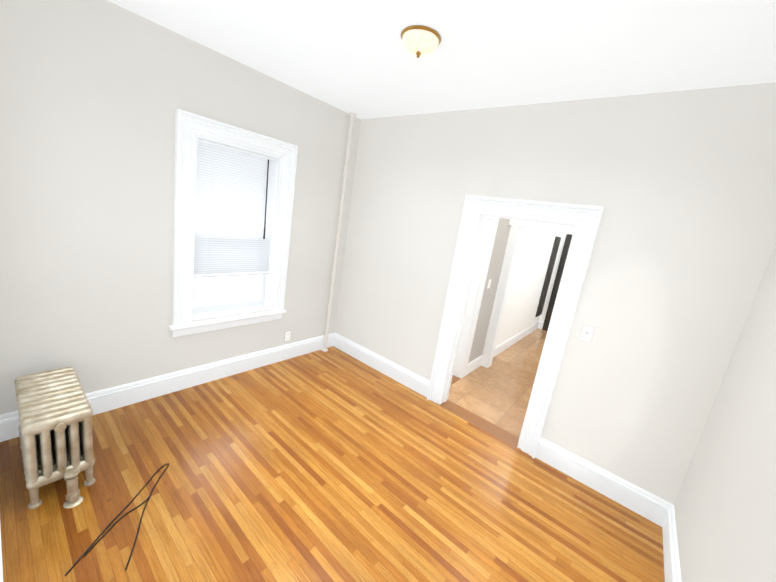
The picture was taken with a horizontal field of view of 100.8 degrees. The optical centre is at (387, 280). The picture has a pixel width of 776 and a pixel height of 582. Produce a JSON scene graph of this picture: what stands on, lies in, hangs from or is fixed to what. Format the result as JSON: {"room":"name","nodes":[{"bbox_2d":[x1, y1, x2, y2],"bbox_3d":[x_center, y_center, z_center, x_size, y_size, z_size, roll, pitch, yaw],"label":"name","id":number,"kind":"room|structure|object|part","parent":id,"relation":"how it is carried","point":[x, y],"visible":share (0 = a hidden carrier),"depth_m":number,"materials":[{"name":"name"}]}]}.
{"room":"empty bedroom","nodes":[
{"label":"empty bedroom","id":0,"kind":"room"},
{"bbox_2d":[0,0,360,414],"bbox_3d":[-1.567,-0.453,3.049,0.260,2.900,3.190,17,14,37],"label":"wall","id":1,"kind":"structure","parent":0,"point":[95,95],"depth_m":2.31,"materials":[{"name":"paint"}]},
{"bbox_2d":[0,332,334,441],"bbox_3d":[-1.659,0.894,3.231,0.024,0.190,2.950,17,14,37],"label":"baseboard","id":2,"kind":"structure","parent":1,"relation":"attached to","point":[109,399],"depth_m":2.94,"materials":[{"name":"white wood"}]},
{"bbox_2d":[169,309,286,330],"bbox_3d":[-1.550,0.368,3.210,0.164,0.030,1.120,17,14,37],"label":"sill","id":3,"kind":"structure","parent":1,"relation":"attached to","point":[218,320],"depth_m":3.08,"materials":[{"name":"white wood"}]},
{"bbox_2d":[172,109,297,337],"bbox_3d":[-1.496,-0.461,3.100,0.303,1.855,1.070,17,14,37],"label":"window","id":4,"kind":"structure","parent":1,"relation":"in","point":[189,127],"depth_m":2.85,"materials":[{"name":"white wood"}]},
{"bbox_3d":[-1.519,-0.463,3.119,0.075,1.545,0.750,17,14,37],"label":"window sash trim","id":5,"kind":"part","parent":4,"relation":"part of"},
{"bbox_2d":[194,138,277,277],"bbox_3d":[-1.422,-0.615,3.027,0.040,1.175,0.736,17,14,37],"label":"window blind","id":6,"kind":"object","parent":4,"relation":"attached to","point":[231,183],"visible":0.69,"depth_m":2.98,"materials":[{"name":"white plastic"}]},
{"bbox_2d":[263,160,268,238],"bbox_3d":[-1.205,-0.791,3.178,0.018,0.770,0.024,17,14,37],"label":"blind wand","id":7,"kind":"object","parent":6,"relation":"hanging from","point":[266,200],"visible":0.92,"depth_m":3.18,"materials":[{"name":"black plastic"}]},
{"bbox_2d":[285,331,290,340],"bbox_3d":[-1.175,0.653,3.760,0.007,0.114,0.070,17,14,37],"label":"electrical outlet plate","id":8,"kind":"object","parent":1,"relation":"attached to","point":[287,337],"visible":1,"depth_m":3.76,"materials":[{"name":"white plastic"}]},
{"bbox_2d":[0,328,664,581],"bbox_3d":[0.966,1.306,3.903,3.930,0.100,7.490,17,14,37],"label":"floor","id":9,"kind":"structure","parent":0,"point":[333,464],"depth_m":2.12,"materials":[{"name":"brown wood"}]},
{"bbox_2d":[14,366,95,508],"bbox_3d":[-2.030,0.934,1.960,0.776,0.505,0.280,17,14,37],"label":"radiator","id":10,"kind":"object","parent":9,"relation":"on","point":[55,412],"visible":1,"depth_m":1.82,"materials":[{"name":"metal"}]},
{"bbox_2d":[64,463,168,575],"bbox_3d":[-1.431,1.318,1.779,0.581,0.007,0.543,17,14,37],"label":"cord","id":11,"kind":"object","parent":9,"relation":"on","point":[86,551],"visible":1,"depth_m":1.73,"materials":[{"name":"black rubber"}]},
{"bbox_2d":[321,112,355,351],"bbox_3d":[-0.617,-0.485,3.926,0.092,2.896,0.092,17,14,37],"label":"riser pipe","id":12,"kind":"object","parent":9,"relation":"on","point":[352,116],"visible":1,"depth_m":3.88,"materials":[{"name":"white metal"}]},
{"bbox_2d":[107,0,775,118],"bbox_3d":[0.054,-1.479,1.645,3.930,0.120,3.190,17,14,37],"label":"ceiling","id":13,"kind":"structure","parent":0,"point":[358,59],"depth_m":1.94,"materials":[{"name":"paint"}]},
{"bbox_2d":[401,25,440,57],"bbox_3d":[0.188,-1.394,1.924,0.244,0.114,0.244,17,14,37],"label":"dome ceiling light","id":14,"kind":"object","parent":13,"relation":"attached to","point":[424,42],"depth_m":1.86,"materials":[{"name":"beige glass"}]},
{"bbox_3d":[0.188,-1.394,1.924,0.244,0.114,0.244,17,14,37],"label":"ceiling light base","id":15,"kind":"part","parent":14,"relation":"part of","materials":[{"name":"white glass"}]},
{"bbox_2d":[468,218,561,362],"bbox_3d":[2.007,-0.289,4.912,0.120,2.900,4.180,17,14,37],"label":"wall","id":16,"kind":"structure","parent":0,"point":[534,252],"depth_m":4.96,"materials":[{"name":"white paint"}]},
{"bbox_2d":[451,375,459,383],"bbox_3d":[0.674,1.220,3.824,0.140,0.012,0.550,17,14,37],"label":"hall side door sill","id":17,"kind":"structure","parent":16,"relation":"attached to","point":[454,378],"depth_m":3.94,"materials":[{"name":"brown wood"}]},
{"bbox_2d":[466,355,482,374],"bbox_3d":[1.145,1.127,4.272,0.015,0.155,0.530,17,14,37],"label":"baseboard","id":18,"kind":"structure","parent":16,"relation":"attached to","point":[474,364],"depth_m":4.26,"materials":[{"name":"white wood"}]},
{"bbox_2d":[509,219,515,225],"bbox_3d":[1.563,-0.753,4.025,0.050,0.130,0.075,17,14,37],"label":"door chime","id":19,"kind":"object","parent":16,"relation":"attached to","point":[511,222],"visible":0.46,"depth_m":4.00,"materials":[{"name":"white plastic"}]},
{"bbox_2d":[493,321,539,356],"bbox_3d":[2.281,1.016,5.665,0.015,0.155,2.830,17,14,37],"label":"baseboard","id":20,"kind":"structure","parent":16,"relation":"attached to","point":[498,349],"depth_m":5.55,"materials":[{"name":"white wood"}]},
{"bbox_2d":[535,236,560,316],"bbox_3d":[3.175,-0.064,6.355,0.021,1.600,0.400,17,14,37],"label":"window","id":21,"kind":"structure","parent":16,"relation":"in","point":[548,276],"depth_m":6.31,"materials":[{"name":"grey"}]},
{"bbox_2d":[335,82,775,504],"bbox_3d":[0.898,-0.079,3.053,3.670,2.900,0.120,17,14,37],"label":"wall","id":22,"kind":"structure","parent":0,"point":[680,186],"depth_m":2.35,"materials":[{"name":"paint"}]},
{"bbox_2d":[333,333,429,397],"bbox_3d":[-0.149,0.988,3.898,1.565,0.190,0.024,17,14,37],"label":"baseboard","id":23,"kind":"structure","parent":22,"relation":"attached to","point":[417,383],"depth_m":3.81,"materials":[{"name":"white wood"}]},
{"bbox_2d":[440,400,518,447],"bbox_3d":[0.895,1.388,3.162,0.795,0.014,0.175,17,14,37],"label":"door threshold sill","id":24,"kind":"structure","parent":22,"relation":"attached to","point":[486,426],"depth_m":3.12,"materials":[{"name":"brown wood"}]},
{"bbox_2d":[427,195,603,457],"bbox_3d":[1.220,0.326,3.246,1.220,2.135,0.865,17,14,37],"label":"door frame","id":25,"kind":"structure","parent":22,"relation":"attached to","point":[585,220],"depth_m":2.83,"materials":[{"name":"white wood"}]},
{"bbox_2d":[580,325,593,341],"bbox_3d":[1.540,0.413,2.486,0.072,0.116,0.006,17,14,37],"label":"switch plate","id":26,"kind":"object","parent":22,"relation":"attached to","point":[588,330],"visible":1,"depth_m":2.48,"materials":[{"name":"white plastic"}]},
{"bbox_2d":[535,438,672,526],"bbox_3d":[1.624,1.543,2.497,0.880,0.190,0.024,17,14,37],"label":"baseboard","id":27,"kind":"structure","parent":22,"relation":"attached to","point":[640,501],"depth_m":2.46,"materials":[{"name":"white wood"}]},
{"bbox_2d":[539,232,572,321],"bbox_3d":[3.877,-0.260,6.168,1.470,2.900,0.120,17,14,37],"label":"wall","id":28,"kind":"structure","parent":0,"point":[553,276],"depth_m":6.52,"materials":[{"name":"white paint"}]},
{"bbox_2d":[542,234,571,330],"bbox_3d":[3.655,0.148,6.282,0.750,2.000,0.026,17,14,37],"label":"door","id":29,"kind":"structure","parent":28,"relation":"in","point":[557,281],"depth_m":6.46,"materials":[{"name":"grey wood"}]},
{"bbox_2d":[674,244,775,581],"bbox_3d":[1.244,0.443,0.750,0.120,2.900,3.070,17,14,37],"label":"wall","id":30,"kind":"structure","parent":0,"point":[725,509],"depth_m":1.54,"materials":[{"name":"paint"}]},
{"bbox_2d":[662,505,680,581],"bbox_3d":[1.027,1.736,1.107,0.024,0.190,2.950,17,14,37],"label":"baseboard","id":31,"kind":"structure","parent":30,"relation":"attached to","point":[672,572],"depth_m":1.96,"materials":[{"name":"white"}]},
{"bbox_3d":[-1.084,0.096,0.714,3.550,2.900,0.120,17,14,37],"label":"wall","id":32,"kind":"structure","parent":0,"visible":0},
{"bbox_2d":[0,526,2,581],"bbox_3d":[-1.239,1.405,1.038,3.550,0.190,0.024,17,14,37],"label":"baseboard","id":33,"kind":"structure","parent":32,"relation":"attached to","point":[1,573],"depth_m":1.38,"materials":[{"name":"white"}]},
{"bbox_3d":[2.016,-0.078,3.886,1.230,2.900,0.120,17,14,37],"label":"wall","id":34,"kind":"structure","parent":0,"visible":0},
{"bbox_2d":[481,220,574,367],"bbox_3d":[1.947,0.318,3.955,1.230,2.085,0.150,17,14,37],"label":"trim","id":35,"kind":"structure","parent":34,"relation":"attached to","point":[510,254],"depth_m":4.21,"materials":[{"name":"white wood"}]}
]}

